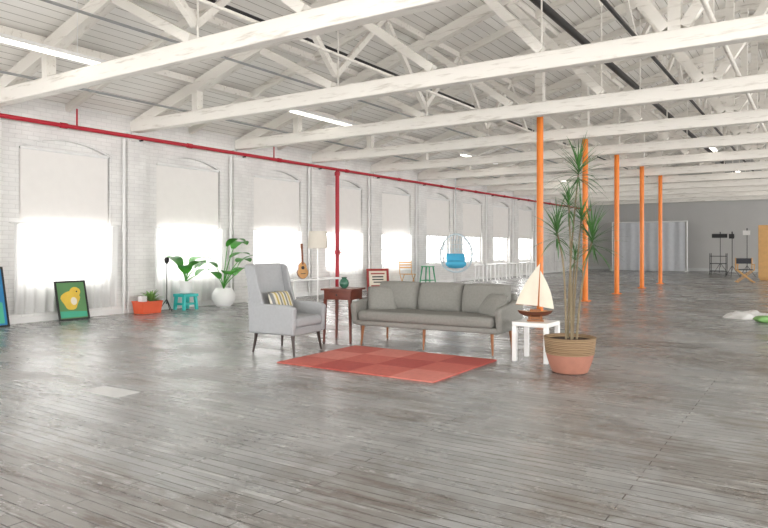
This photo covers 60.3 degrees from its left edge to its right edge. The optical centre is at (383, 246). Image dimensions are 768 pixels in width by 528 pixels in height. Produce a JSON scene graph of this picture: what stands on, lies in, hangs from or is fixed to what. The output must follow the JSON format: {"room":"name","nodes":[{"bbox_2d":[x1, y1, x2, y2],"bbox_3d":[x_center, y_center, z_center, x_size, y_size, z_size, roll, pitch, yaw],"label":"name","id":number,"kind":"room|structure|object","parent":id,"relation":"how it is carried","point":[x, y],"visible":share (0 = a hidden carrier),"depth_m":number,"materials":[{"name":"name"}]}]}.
{"room":"warehouse loft","nodes":[
{"label":"warehouse loft","id":0,"kind":"room"},
{"bbox_2d":[0,99,581,317],"bbox_3d":[-0.614,-0.700,20.169,0.470,4.000,45.000,0,0,33],"label":"wall","id":1,"kind":"structure","parent":0,"point":[15,133],"depth_m":15.27,"materials":[{"name":"brick"}]},
{"bbox_2d":[0,110,1,266],"bbox_3d":[-6.450,-0.475,10.781,0.160,3.550,0.400,0,0,33],"label":"trim","id":2,"kind":"structure","parent":1,"relation":"attached to","point":[0,110],"depth_m":10.92,"materials":[{"name":"paint"}]},
{"bbox_2d":[19,145,108,224],"bbox_3d":[-5.780,-1.068,12.016,0.060,1.363,1.680,0,0,33],"label":"roller shade","id":3,"kind":"object","parent":1,"relation":"attached to","point":[56,186],"visible":0.98,"depth_m":11.95,"materials":[{"name":"fabric"}]},
{"bbox_2d":[10,222,120,313],"bbox_3d":[-5.696,0.360,11.961,0.110,1.560,2.100,0,0,33],"label":"sheer curtain","id":4,"kind":"object","parent":1,"relation":"hanging from","point":[45,254],"visible":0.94,"depth_m":11.83,"materials":[{"name":"fabric"}]},
{"bbox_2d":[122,139,125,313],"bbox_3d":[-5.074,-0.400,12.905,0.080,3.400,0.084,0,0,33],"label":"downpipe","id":5,"kind":"object","parent":1,"relation":"attached to","point":[123,140],"visible":1,"depth_m":12.88,"materials":[{"name":"white metal"}]},
{"bbox_2d":[125,132,145,312],"bbox_3d":[-4.909,-0.475,13.119,0.160,3.550,0.400,0,0,33],"label":"trim","id":6,"kind":"structure","parent":1,"relation":"attached to","point":[135,150],"depth_m":13.07,"materials":[{"name":"paint"}]},
{"bbox_2d":[156,163,218,227],"bbox_3d":[-4.239,-1.068,14.354,0.060,1.363,1.680,0,0,33],"label":"roller shade","id":7,"kind":"object","parent":1,"relation":"attached to","point":[186,196],"visible":0.92,"depth_m":14.30,"materials":[{"name":"fabric"}]},
{"bbox_2d":[152,226,225,303],"bbox_3d":[-4.155,0.380,14.299,0.108,1.600,2.050,0,0,33],"label":"sheer curtain","id":8,"kind":"object","parent":1,"relation":"hanging from","point":[185,242],"visible":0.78,"depth_m":14.27,"materials":[{"name":"fabric"}]},
{"bbox_2d":[229,156,232,287],"bbox_3d":[-3.533,-0.400,15.242,0.080,3.400,0.084,0,0,33],"label":"downpipe","id":9,"kind":"object","parent":1,"relation":"attached to","point":[230,157],"visible":0.83,"depth_m":15.22,"materials":[{"name":"metal"}]},
{"bbox_2d":[0,0,470,106],"bbox_3d":[1.831,-3.873,5.321,20.058,3.206,2.762,0,0,33],"label":"roof truss","id":10,"kind":"object","parent":1,"relation":"attached to","point":[307,22],"visible":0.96,"depth_m":8.12,"materials":[{"name":"white paint"}]},
{"bbox_2d":[231,150,246,302],"bbox_3d":[-3.368,-0.475,15.457,0.160,3.550,0.400,0,0,33],"label":"trim","id":11,"kind":"structure","parent":1,"relation":"attached to","point":[239,164],"depth_m":15.41,"materials":[{"name":"paint"}]},
{"bbox_2d":[254,175,299,230],"bbox_3d":[-2.697,-1.068,16.691,0.060,1.363,1.680,0,0,33],"label":"roller shade","id":12,"kind":"object","parent":1,"relation":"attached to","point":[276,200],"visible":0.93,"depth_m":16.64,"materials":[{"name":"fabric"}]},
{"bbox_2d":[255,230,303,277],"bbox_3d":[-2.614,0.190,16.636,0.109,1.220,1.800,0,0,33],"label":"sheer curtain","id":13,"kind":"object","parent":1,"relation":"hanging from","point":[271,246],"visible":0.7,"depth_m":16.67,"materials":[{"name":"fabric"}]},
{"bbox_2d":[9,268,581,323],"bbox_3d":[-0.413,1.250,20.037,0.050,0.100,45.000,0,0,33],"label":"baseboard","id":14,"kind":"structure","parent":1,"relation":"attached to","point":[28,319],"depth_m":12.81,"materials":[{"name":"white wood"}]},
{"bbox_2d":[0,109,590,210],"bbox_3d":[-0.258,-2.288,19.964,0.150,0.405,44.850,0,0,33],"label":"pipe","id":15,"kind":"object","parent":1,"relation":"attached to","point":[6,116],"visible":0.85,"depth_m":14.51,"materials":[{"name":"red metal"}]},
{"bbox_2d":[308,168,309,295],"bbox_3d":[-1.992,-0.400,17.580,0.080,3.400,0.084,0,0,33],"label":"downpipe","id":16,"kind":"object","parent":1,"relation":"attached to","point":[308,168],"visible":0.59,"depth_m":17.55,"materials":[{"name":"metal"}]},
{"bbox_2d":[309,163,321,295],"bbox_3d":[-1.826,-0.475,17.794,0.160,3.550,0.400,0,0,33],"label":"trim","id":17,"kind":"structure","parent":1,"relation":"attached to","point":[315,173],"depth_m":17.72,"materials":[{"name":"paint"}]},
{"bbox_2d":[326,184,361,232],"bbox_3d":[-1.156,-1.068,19.029,0.060,1.363,1.680,0,0,33],"label":"roller shade","id":18,"kind":"object","parent":1,"relation":"attached to","point":[349,197],"visible":0.78,"depth_m":19.10,"materials":[{"name":"fabric"}]},
{"bbox_2d":[329,232,363,275],"bbox_3d":[-1.073,0.190,18.974,0.108,1.220,1.750,0,0,33],"label":"sheer curtain","id":19,"kind":"object","parent":1,"relation":"hanging from","point":[351,261],"visible":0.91,"depth_m":18.96,"materials":[{"name":"fabric"}]},
{"bbox_2d":[368,177,369,268],"bbox_3d":[-0.450,-0.400,19.917,0.080,3.400,0.084,0,0,33],"label":"downpipe","id":20,"kind":"object","parent":1,"relation":"attached to","point":[368,177],"visible":0.83,"depth_m":19.89,"materials":[{"name":"metal"}]},
{"bbox_2d":[369,172,379,268],"bbox_3d":[-0.285,-0.475,20.132,0.160,3.550,0.400,0,0,33],"label":"trim","id":21,"kind":"structure","parent":1,"relation":"attached to","point":[374,181],"depth_m":20.09,"materials":[{"name":"paint"}]},
{"bbox_2d":[382,191,409,234],"bbox_3d":[0.386,-1.068,21.366,0.060,1.363,1.680,0,0,33],"label":"roller shade","id":22,"kind":"object","parent":1,"relation":"attached to","point":[395,206],"visible":0.91,"depth_m":21.35,"materials":[{"name":"fabric"}]},
{"bbox_2d":[383,233,412,270],"bbox_3d":[0.470,0.165,21.311,0.107,1.170,1.750,0,0,33],"label":"sheer curtain","id":23,"kind":"object","parent":1,"relation":"hanging from","point":[397,247],"visible":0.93,"depth_m":21.24,"materials":[{"name":"fabric"}]},
{"bbox_2d":[416,180,424,281],"bbox_3d":[1.256,-0.475,22.469,0.160,3.550,0.400,0,0,33],"label":"trim","id":24,"kind":"structure","parent":1,"relation":"attached to","point":[420,188],"depth_m":22.41,"materials":[{"name":"paint"}]},
{"bbox_2d":[427,236,443,263],"bbox_3d":[1.752,0.080,23.820,0.060,1.040,1.600,0,0,33],"label":"window","id":25,"kind":"structure","parent":1,"relation":"in","point":[428,249],"depth_m":23.88,"materials":[{"name":"paint"}]},
{"bbox_2d":[427,197,448,235],"bbox_3d":[1.927,-1.068,23.704,0.060,1.363,1.680,0,0,33],"label":"roller shade","id":26,"kind":"object","parent":1,"relation":"attached to","point":[437,208],"visible":0.98,"depth_m":23.70,"materials":[{"name":"fabric"}]},
{"bbox_2d":[130,0,767,132],"bbox_3d":[3.373,-3.873,7.658,20.058,3.206,2.762,0,0,33],"label":"roof truss","id":27,"kind":"object","parent":1,"relation":"attached to","point":[676,34],"visible":0.85,"depth_m":9.24,"materials":[{"name":"white paint"}]},
{"bbox_2d":[454,187,461,281],"bbox_3d":[2.798,-0.475,24.807,0.160,3.550,0.400,0,0,33],"label":"trim","id":28,"kind":"structure","parent":1,"relation":"attached to","point":[458,192],"depth_m":24.76,"materials":[{"name":"paint"}]},
{"bbox_2d":[463,202,481,236],"bbox_3d":[3.468,-1.068,26.042,0.060,1.363,1.680,0,0,33],"label":"roller shade","id":29,"kind":"object","parent":1,"relation":"attached to","point":[471,211],"visible":0.95,"depth_m":26.01,"materials":[{"name":"fabric"}]},
{"bbox_2d":[486,192,492,278],"bbox_3d":[4.339,-0.475,27.144,0.160,3.550,0.400,0,0,33],"label":"trim","id":30,"kind":"structure","parent":1,"relation":"attached to","point":[489,197],"depth_m":27.09,"materials":[{"name":"paint"}]},
{"bbox_2d":[493,205,508,237],"bbox_3d":[5.010,-1.068,28.379,0.060,1.363,1.680,0,0,33],"label":"roller shade","id":31,"kind":"object","parent":1,"relation":"attached to","point":[500,213],"visible":0.98,"depth_m":28.37,"materials":[{"name":"fabric"}]},
{"bbox_2d":[235,0,767,149],"bbox_3d":[4.914,-3.873,9.996,20.058,3.206,2.762,0,0,33],"label":"roof truss","id":32,"kind":"object","parent":1,"relation":"attached to","point":[706,86],"visible":0.84,"depth_m":11.77,"materials":[{"name":"white paint"}]},
{"bbox_2d":[512,199,513,275],"bbox_3d":[5.715,-0.400,29.268,0.080,3.400,0.084,0,0,33],"label":"downpipe","id":33,"kind":"object","parent":1,"relation":"attached to","point":[513,199],"visible":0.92,"depth_m":29.25,"materials":[{"name":"metal"}]},
{"bbox_2d":[512,196,518,275],"bbox_3d":[5.880,-0.475,29.482,0.160,3.550,0.400,0,0,33],"label":"trim","id":34,"kind":"structure","parent":1,"relation":"attached to","point":[515,200],"depth_m":29.40,"materials":[{"name":"paint"}]},
{"bbox_2d":[519,209,531,238],"bbox_3d":[6.551,-1.068,30.717,0.060,1.363,1.680,0,0,33],"label":"roller shade","id":35,"kind":"object","parent":1,"relation":"attached to","point":[525,216],"visible":0.98,"depth_m":30.78,"materials":[{"name":"fabric"}]},
{"bbox_2d":[312,0,767,162],"bbox_3d":[6.455,-3.873,12.333,20.058,3.206,2.762,0,0,33],"label":"roof truss","id":36,"kind":"object","parent":1,"relation":"attached to","point":[334,152],"visible":0.65,"depth_m":13.89,"materials":[{"name":"white paint"}]},
{"bbox_2d":[371,0,767,172],"bbox_3d":[7.997,-3.873,14.671,20.058,3.206,2.762,0,0,33],"label":"roof truss","id":37,"kind":"object","parent":1,"relation":"attached to","point":[742,137],"visible":0.7,"depth_m":16.29,"materials":[{"name":"white paint"}]},
{"bbox_2d":[418,39,767,179],"bbox_3d":[9.538,-3.873,17.009,20.058,3.206,2.762,0,0,33],"label":"roof truss","id":38,"kind":"object","parent":1,"relation":"attached to","point":[754,153],"visible":0.62,"depth_m":18.47,"materials":[{"name":"white paint"}]},
{"bbox_2d":[439,178,472,272],"bbox_3d":[2.357,-0.705,21.667,1.105,3.110,0.769,0,0,1],"label":"hanging egg chair","id":39,"kind":"object","parent":38,"relation":"hanging from","point":[454,260],"visible":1,"depth_m":21.71,"materials":[{"name":"metal"}]},
{"bbox_2d":[446,254,465,267],"bbox_3d":[2.355,0.460,21.623,0.680,0.480,0.680,0,0,1],"label":"cushion","id":40,"kind":"object","parent":39,"relation":"on","point":[453,260],"depth_m":21.57,"materials":[{"name":"fabric"}]},
{"bbox_2d":[456,59,767,186],"bbox_3d":[11.079,-3.873,19.346,20.058,3.206,2.762,0,0,33],"label":"roof truss","id":41,"kind":"object","parent":1,"relation":"attached to","point":[762,164],"visible":0.4,"depth_m":21.25,"materials":[{"name":"white paint"}]},
{"bbox_2d":[487,91,767,191],"bbox_3d":[12.621,-3.873,21.684,20.058,3.206,2.762,0,0,33],"label":"roof truss","id":42,"kind":"object","parent":1,"relation":"attached to","point":[714,176],"visible":0.45,"depth_m":23.41,"materials":[{"name":"white paint"}]},
{"bbox_2d":[513,99,767,195],"bbox_3d":[14.162,-3.873,24.021,20.058,3.206,2.762,0,0,33],"label":"roof truss","id":43,"kind":"object","parent":1,"relation":"attached to","point":[745,182],"visible":0.43,"depth_m":25.90,"materials":[{"name":"white paint"}]},
{"bbox_2d":[195,0,644,176],"bbox_3d":[4.680,-2.530,16.726,0.044,0.044,44.880,0,0,33],"label":"purlin","id":44,"kind":"object","parent":43,"relation":"on","point":[206,2],"visible":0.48,"depth_m":8.77,"materials":[{"name":"white paint"}]},
{"bbox_2d":[387,18,670,166],"bbox_3d":[3.790,-4.020,17.283,0.120,0.110,44.930,0,0,33],"label":"purlin","id":45,"kind":"object","parent":43,"relation":"attached to","point":[395,22],"visible":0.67,"depth_m":13.48,"materials":[{"name":"white paint"}]},
{"bbox_2d":[536,124,767,199],"bbox_3d":[15.704,-3.873,26.359,20.058,3.206,2.762,0,0,33],"label":"roof truss","id":46,"kind":"object","parent":1,"relation":"attached to","point":[756,187],"visible":0.29,"depth_m":28.29,"materials":[{"name":"white paint"}]},
{"bbox_2d":[555,126,767,202],"bbox_3d":[17.245,-3.873,28.696,20.058,3.206,2.762,0,0,33],"label":"roof truss","id":47,"kind":"object","parent":1,"relation":"attached to","point":[746,193],"visible":0.25,"depth_m":30.75,"materials":[{"name":"white paint"}]},
{"bbox_2d":[572,146,767,205],"bbox_3d":[18.786,-3.873,31.034,20.058,3.206,2.762,0,0,33],"label":"roof truss","id":48,"kind":"object","parent":1,"relation":"attached to","point":[742,147],"visible":0.18,"depth_m":33.20,"materials":[{"name":"white paint"}]},
{"bbox_3d":[-4.334,-3.873,-4.030,20.057,3.206,2.762,0,0,33],"label":"roof truss","id":49,"kind":"object","parent":1,"relation":"attached to","visible":0},
{"bbox_2d":[0,70,525,183],"bbox_3d":[0.840,-2.540,19.258,0.040,0.040,44.880,0,0,33],"label":"conduit","id":50,"kind":"object","parent":49,"relation":"on","point":[1,71],"visible":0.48,"depth_m":11.90,"materials":[{"name":"metal"}]},
{"bbox_2d":[0,25,574,181],"bbox_3d":[1.077,-3.045,19.072,0.120,0.110,44.930,0,0,33],"label":"purlin","id":51,"kind":"object","parent":49,"relation":"on","point":[168,74],"visible":0.33,"depth_m":11.69,"materials":[{"name":"white paint"}]},
{"bbox_2d":[141,0,636,177],"bbox_3d":[2.454,-3.540,18.164,0.120,0.110,44.930,0,0,33],"label":"purlin","id":52,"kind":"object","parent":49,"relation":"on","point":[169,5],"visible":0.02,"depth_m":11.91,"materials":[{"name":"white paint"}]},
{"bbox_2d":[516,1,713,162],"bbox_3d":[5.167,-4.515,16.375,0.120,0.110,44.930,0,0,33],"label":"purlin","id":53,"kind":"object","parent":49,"relation":"on","point":[549,30],"visible":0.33,"depth_m":13.81,"materials":[{"name":"white paint"}]},
{"bbox_2d":[700,0,766,131],"bbox_3d":[8.270,-2.540,14.359,0.060,0.060,44.880,0,0,33],"label":"purlin","id":54,"kind":"object","parent":49,"relation":"on","point":[705,4],"visible":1,"depth_m":8.70,"materials":[{"name":"white paint"}]},
{"bbox_2d":[0,269,767,527],"bbox_3d":[7.914,1.400,14.546,21.000,0.200,46.000,0,0,33],"label":"floor","id":55,"kind":"structure","parent":0,"point":[666,426],"depth_m":4.87,"materials":[{"name":"grey wood"}]},
{"bbox_2d":[0,267,9,326],"bbox_3d":[-6.409,0.815,10.574,0.265,0.976,0.700,0,0,33],"label":"framed poster","id":56,"kind":"object","parent":55,"relation":"on","point":[4,315],"visible":1,"depth_m":10.80,"materials":[{"name":"paper"}]},
{"bbox_2d":[54,280,89,320],"bbox_3d":[-5.579,0.956,11.824,0.195,0.695,0.580,0,0,33],"label":"framed poster","id":57,"kind":"object","parent":55,"relation":"on","point":[71,296],"visible":1,"depth_m":11.81,"materials":[{"name":"green paper"}]},
{"bbox_2d":[80,386,138,397],"bbox_3d":[-2.468,1.299,5.939,0.520,0.002,0.260,0,0,31],"label":"floor panel","id":58,"kind":"object","parent":55,"relation":"on","point":[108,391],"depth_m":5.93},
{"bbox_2d":[131,300,162,313],"bbox_3d":[-4.656,1.179,13.012,0.348,0.241,0.483,0,0,33],"label":"crate","id":59,"kind":"object","parent":55,"relation":"on","point":[148,307],"visible":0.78,"depth_m":12.87,"materials":[{"name":"orange plastic"}]},
{"bbox_2d":[173,293,197,310],"bbox_3d":[-4.119,1.135,13.736,0.340,0.330,0.382,0,0,33],"label":"stool","id":60,"kind":"object","parent":55,"relation":"on","point":[185,303],"visible":0.94,"depth_m":13.66,"materials":[{"name":"teal paint"}]},
{"bbox_2d":[166,256,210,293],"bbox_3d":[-3.993,0.574,13.647,0.656,0.789,1.134,0,0,33],"label":"potted plant","id":61,"kind":"object","parent":60,"relation":"on","point":[185,286],"visible":1,"depth_m":13.63,"materials":[{"name":"green plant"}]},
{"bbox_2d":[198,238,253,306],"bbox_3d":[-3.283,0.555,14.482,0.875,1.489,1.562,0,0,33],"label":"banana plant","id":62,"kind":"object","parent":55,"relation":"on","point":[221,297],"visible":0.99,"depth_m":14.34,"materials":[{"name":"green plant"}]},
{"bbox_2d":[245,263,325,355],"bbox_3d":[-1.241,0.758,8.316,0.784,1.089,0.686,0,0,29],"label":"armchair","id":63,"kind":"object","parent":55,"relation":"on","point":[306,317],"visible":0.95,"depth_m":8.15,"materials":[{"name":"fabric"}]},
{"bbox_2d":[268,291,293,306],"bbox_3d":[-1.299,0.700,8.348,0.183,0.278,0.420,0,0,30],"label":"throw pillow","id":64,"kind":"object","parent":63,"relation":"on","point":[277,297],"visible":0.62,"depth_m":8.27,"materials":[{"name":"fabric"}]},
{"bbox_2d":[296,313,320,327],"bbox_3d":[-1.155,0.912,8.267,0.570,0.125,0.530,0,0,29],"label":"seat cushion","id":65,"kind":"object","parent":63,"relation":"on","point":[303,320],"depth_m":8.17,"materials":[{"name":"fabric"}]},
{"bbox_2d":[290,277,341,298],"bbox_3d":[-1.849,1.060,17.270,0.400,0.480,2.000,0,0,33],"label":"table","id":66,"kind":"object","parent":55,"relation":"on","point":[294,281],"visible":0.55,"depth_m":16.97,"materials":[{"name":"white paint"}]},
{"bbox_2d":[297,244,307,278],"bbox_3d":[-2.084,0.367,16.881,0.291,0.902,0.150,0,0,-27],"label":"acoustic guitar","id":67,"kind":"object","parent":66,"relation":"on","point":[302,272],"visible":1,"depth_m":16.85,"materials":[{"name":"brown wood"}]},
{"bbox_2d":[307,231,327,336],"bbox_3d":[-0.964,0.535,9.619,0.300,1.530,0.300,0,0,33],"label":"floor lamp","id":68,"kind":"object","parent":55,"relation":"on","point":[316,239],"visible":0.82,"depth_m":9.52,"materials":[{"name":"white paint"}]},
{"bbox_2d":[335,171,343,286],"bbox_3d":[-1.276,-0.405,18.329,0.250,3.410,0.200,0,0,33],"label":"pipe","id":69,"kind":"object","parent":55,"relation":"on","point":[337,173],"visible":0.8,"depth_m":18.29,"materials":[{"name":"metal"}]},
{"bbox_2d":[321,287,365,342],"bbox_3d":[-0.565,0.935,9.189,0.470,0.730,0.470,0,0,21],"label":"side table","id":70,"kind":"object","parent":55,"relation":"on","point":[331,293],"visible":0.96,"depth_m":9.04,"materials":[{"name":"brown wood"}]},
{"bbox_2d":[366,269,388,290],"bbox_3d":[-0.182,0.974,19.686,0.680,0.656,0.127,0,0,-15],"label":"framed poster","id":71,"kind":"object","parent":55,"relation":"on","point":[374,276],"visible":0.76,"depth_m":19.68,"materials":[{"name":"paper"}]},
{"bbox_2d":[369,271,386,286],"bbox_3d":[-0.182,0.974,19.686,0.540,0.520,0.015,0,-9,-15],"label":"print","id":72,"kind":"object","parent":71,"relation":"attached to","point":[375,277],"depth_m":19.68,"materials":[{"name":"paper"}]},
{"bbox_2d":[277,345,496,382],"bbox_3d":[0.045,1.294,7.481,2.000,0.013,1.496,0,0,33],"label":"rug","id":73,"kind":"object","parent":55,"relation":"on","point":[384,362],"visible":1,"depth_m":7.30,"materials":[{"name":"red fabric"}]},
{"bbox_2d":[351,281,522,355],"bbox_3d":[0.675,0.886,8.653,2.100,0.829,0.882,0,0,29],"label":"sofa","id":74,"kind":"object","parent":55,"relation":"on","point":[438,306],"visible":0.82,"depth_m":8.49,"materials":[{"name":"fabric"}]},
{"bbox_2d":[367,286,397,308],"bbox_3d":[-0.020,0.715,9.050,0.420,0.350,0.273,0,0,0],"label":"throw pillow","id":75,"kind":"object","parent":74,"relation":"on","point":[379,297],"visible":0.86,"depth_m":8.97,"materials":[{"name":"fabric"}]},
{"bbox_2d":[380,281,421,308],"bbox_3d":[0.212,0.675,9.114,0.660,0.406,0.315,0,0,29],"label":"cushion","id":76,"kind":"object","parent":74,"relation":"on","point":[406,294],"depth_m":8.94,"materials":[{"name":"fabric"}]},
{"bbox_2d":[358,309,495,328],"bbox_3d":[0.618,0.907,8.552,1.890,0.135,0.640,0,0,29],"label":"seat cushion","id":77,"kind":"object","parent":74,"relation":"on","point":[421,318],"depth_m":8.34,"materials":[{"name":"fabric"}]},
{"bbox_2d":[418,282,464,311],"bbox_3d":[0.761,0.675,8.805,0.660,0.406,0.315,0,0,29],"label":"cushion","id":78,"kind":"object","parent":74,"relation":"on","point":[432,296],"depth_m":8.67,"materials":[{"name":"fabric"}]},
{"bbox_2d":[462,283,510,312],"bbox_3d":[1.310,0.675,8.496,0.660,0.406,0.315,0,0,29],"label":"cushion","id":79,"kind":"object","parent":74,"relation":"on","point":[473,294],"depth_m":8.42,"materials":[{"name":"fabric"}]},
{"bbox_2d":[478,293,507,315],"bbox_3d":[1.355,0.730,8.229,0.251,0.294,0.440,0,0,-21],"label":"throw pillow","id":80,"kind":"object","parent":74,"relation":"on","point":[493,301],"visible":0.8,"depth_m":8.11,"materials":[{"name":"fabric"}]},
{"bbox_2d":[474,264,487,281],"bbox_3d":[3.673,0.978,25.008,0.410,0.647,0.410,0,0,33],"label":"stool","id":81,"kind":"object","parent":55,"relation":"on","point":[475,265],"visible":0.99,"depth_m":24.94,"materials":[{"name":"white paint"}]},
{"bbox_2d":[512,318,559,364],"bbox_3d":[1.748,1.075,7.592,0.420,0.450,0.420,0,0,33],"label":"side table","id":82,"kind":"object","parent":55,"relation":"on","point":[546,324],"visible":0.88,"depth_m":7.52,"materials":[{"name":"white paint"}]},
{"bbox_2d":[516,263,553,321],"bbox_3d":[1.726,0.514,7.567,0.430,0.670,0.100,0,0,5],"label":"model sailboat","id":83,"kind":"object","parent":82,"relation":"on","point":[529,296],"visible":1,"depth_m":7.56,"materials":[{"name":"fabric"}]},
{"bbox_2d":[535,24,546,310],"bbox_3d":[3.139,-1.575,13.298,0.240,5.750,0.240,0,0,33],"label":"steel column","id":84,"kind":"structure","parent":55,"relation":"on","point":[539,77],"depth_m":13.24,"materials":[{"name":"metal"}]},
{"bbox_2d":[524,133,627,374],"bbox_3d":[2.014,0.054,6.869,0.999,2.491,0.907,0,0,28],"label":"dracaena","id":85,"kind":"object","parent":55,"relation":"on","point":[567,353],"visible":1,"depth_m":6.82,"materials":[{"name":"green plant"}]},
{"bbox_2d":[546,353,593,374],"bbox_3d":[1.932,1.200,6.872,0.488,0.200,0.488,0,0,33],"label":"pot","id":86,"kind":"object","parent":85,"relation":"attached to","point":[561,363],"depth_m":6.68,"materials":[{"name":"pink ceramic"}]},
{"bbox_2d":[581,66,590,301],"bbox_3d":[4.829,-1.575,15.861,0.240,5.750,0.240,0,0,33],"label":"steel column","id":87,"kind":"structure","parent":55,"relation":"on","point":[585,89],"depth_m":15.81,"materials":[{"name":"orange metal"}]},
{"bbox_2d":[612,86,621,293],"bbox_3d":[6.453,-1.575,18.324,0.240,5.750,0.240,0,0,33],"label":"steel column","id":88,"kind":"structure","parent":55,"relation":"on","point":[616,111],"depth_m":18.27,"materials":[{"name":"orange metal"}]},
{"bbox_2d":[637,106,645,287],"bbox_3d":[8.159,-1.575,20.912,0.240,5.750,0.240,0,0,33],"label":"steel column","id":89,"kind":"structure","parent":55,"relation":"on","point":[641,136],"depth_m":20.85,"materials":[{"name":"orange metal"}]},
{"bbox_2d":[610,221,688,271],"bbox_3d":[14.270,-0.040,35.629,3.900,2.680,0.800,0,0,33],"label":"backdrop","id":90,"kind":"structure","parent":55,"relation":"on","point":[673,232],"depth_m":35.51,"materials":[{"name":"fabric"}]},
{"bbox_2d":[656,134,663,283],"bbox_3d":[9.756,-1.575,23.333,0.240,5.750,0.240,0,0,33],"label":"steel column","id":91,"kind":"structure","parent":55,"relation":"on","point":[660,153],"depth_m":23.28,"materials":[{"name":"orange metal"}]},
{"bbox_2d":[723,310,767,319],"bbox_3d":[6.665,1.222,12.015,0.919,0.147,0.700,0,0,33],"label":"sheet","id":92,"kind":"object","parent":55,"relation":"on","point":[745,315],"visible":0.9,"depth_m":11.93,"materials":[{"name":"fabric"}]},
{"bbox_2d":[735,258,755,282],"bbox_3d":[13.273,0.850,24.308,0.610,0.900,0.480,0,0,18],"label":"chair","id":93,"kind":"object","parent":55,"relation":"on","point":[738,261],"visible":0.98,"depth_m":24.44,"materials":[{"name":"wood"}]},
{"bbox_2d":[758,225,767,280],"bbox_3d":[15.220,0.225,25.626,1.200,2.150,0.655,0,0,33],"label":"tall cabinet","id":94,"kind":"object","parent":55,"relation":"on","point":[762,229],"visible":0.99,"depth_m":25.63,"materials":[{"name":"beige wood"}]},
{"bbox_2d":[0,0,767,187],"bbox_3d":[7.997,-4.065,14.671,21.000,3.270,45.300,0,0,33],"label":"ceiling","id":95,"kind":"structure","parent":0,"point":[38,17],"depth_m":12.83,"materials":[{"name":"white wood"}]},
{"bbox_2d":[0,0,105,64],"bbox_3d":[-4.702,-3.003,8.491,0.140,0.833,2.440,0,0,33],"label":"fluorescent light","id":96,"kind":"object","parent":95,"relation":"hanging from","point":[4,38],"visible":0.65,"depth_m":8.82,"materials":[{"name":"white paint"}]},
{"bbox_2d":[65,4,209,111],"bbox_3d":[2.602,-4.010,6.489,20.037,3.124,0.080,0,0,33],"label":"rafter","id":97,"kind":"object","parent":95,"relation":"attached to","point":[156,43],"visible":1,"depth_m":10.72,"materials":[{"name":"white paint"}]},
{"bbox_2d":[189,20,386,133],"bbox_3d":[4.143,-4.010,8.827,20.037,3.124,0.080,0,0,33],"label":"rafter","id":98,"kind":"object","parent":95,"relation":"attached to","point":[360,30],"visible":0.56,"depth_m":12.74,"materials":[{"name":"white paint"}]},
{"bbox_2d":[290,101,357,125],"bbox_3d":[-1.138,-3.026,13.806,0.140,0.818,2.440,0,0,33],"label":"fluorescent light","id":99,"kind":"object","parent":95,"relation":"hanging from","point":[298,111],"visible":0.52,"depth_m":13.59,"materials":[{"name":"white paint"}]},
{"bbox_2d":[277,0,573,149],"bbox_3d":[5.685,-4.010,11.165,20.037,3.124,0.080,0,0,33],"label":"rafter","id":100,"kind":"object","parent":95,"relation":"attached to","point":[556,4],"visible":0.44,"depth_m":13.71,"materials":[{"name":"white paint"}]},
{"bbox_2d":[345,0,692,161],"bbox_3d":[7.226,-4.010,13.502,20.037,3.124,0.080,0,0,33],"label":"rafter","id":101,"kind":"object","parent":95,"relation":"attached to","point":[663,11],"visible":0.22,"depth_m":16.05,"materials":[{"name":"white paint"}]},
{"bbox_2d":[409,14,752,161],"bbox_3d":[8.767,-4.010,15.840,20.037,3.124,0.080,0,0,33],"label":"rafter","id":102,"kind":"object","parent":95,"relation":"attached to","point":[646,61],"visible":0.32,"depth_m":18.11,"materials":[{"name":"white paint"}]},
{"bbox_2d":[449,44,767,170],"bbox_3d":[10.309,-4.010,18.177,20.037,3.124,0.080,0,0,33],"label":"rafter","id":103,"kind":"object","parent":95,"relation":"attached to","point":[761,46],"visible":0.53,"depth_m":19.54,"materials":[{"name":"white paint"}]},
{"bbox_2d":[480,69,759,178],"bbox_3d":[11.850,-4.010,20.515,20.037,3.124,0.080,0,0,33],"label":"rafter","id":104,"kind":"object","parent":95,"relation":"attached to","point":[677,103],"visible":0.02,"depth_m":22.66,"materials":[{"name":"white paint"}]},
{"bbox_2d":[508,92,759,184],"bbox_3d":[13.391,-4.010,22.852,20.037,3.124,0.080,0,0,33],"label":"rafter","id":105,"kind":"object","parent":95,"relation":"attached to","point":[737,99],"visible":0.11,"depth_m":25.12,"materials":[{"name":"white paint"}]},
{"bbox_2d":[588,144,767,268],"bbox_3d":[20.320,-2.140,33.496,20.750,6.880,0.300,0,0,33],"label":"wall","id":106,"kind":"structure","parent":0,"point":[705,219],"depth_m":35.34,"materials":[{"name":"grey paint"}]},
{"bbox_2d":[40,0,605,178],"bbox_3d":[2.426,-3.050,18.212,0.040,0.040,44.880,0,0,33],"label":"conduit","id":107,"kind":"object","parent":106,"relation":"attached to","point":[46,1],"visible":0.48,"depth_m":10.64,"materials":[{"name":"metal"}]},
{"bbox_2d":[207,0,646,176],"bbox_3d":[3.595,-3.200,17.442,0.056,0.056,44.880,0,0,33],"label":"conduit","id":108,"kind":"object","parent":106,"relation":"attached to","point":[212,1],"visible":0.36,"depth_m":11.33,"materials":[{"name":"metal"}]},
{"bbox_2d":[530,0,734,171],"bbox_3d":[6.141,-3.700,15.763,0.130,0.130,44.880,0,0,33],"label":"pipe","id":109,"kind":"object","parent":106,"relation":"attached to","point":[547,9],"visible":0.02,"depth_m":11.69,"materials":[{"name":"metal"}]},
{"bbox_2d":[588,266,757,271],"bbox_3d":[20.292,1.220,33.317,20.000,0.160,0.030,0,0,33],"label":"baseboard","id":110,"kind":"structure","parent":106,"relation":"attached to","point":[589,267],"depth_m":35.45,"materials":[{"name":"paint"}]},
{"bbox_2d":[600,0,760,178],"bbox_3d":[7.268,-3.000,15.019,0.056,0.056,44.880,0,0,33],"label":"conduit","id":111,"kind":"object","parent":106,"relation":"attached to","point":[606,4],"visible":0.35,"depth_m":10.43,"materials":[{"name":"metal"}]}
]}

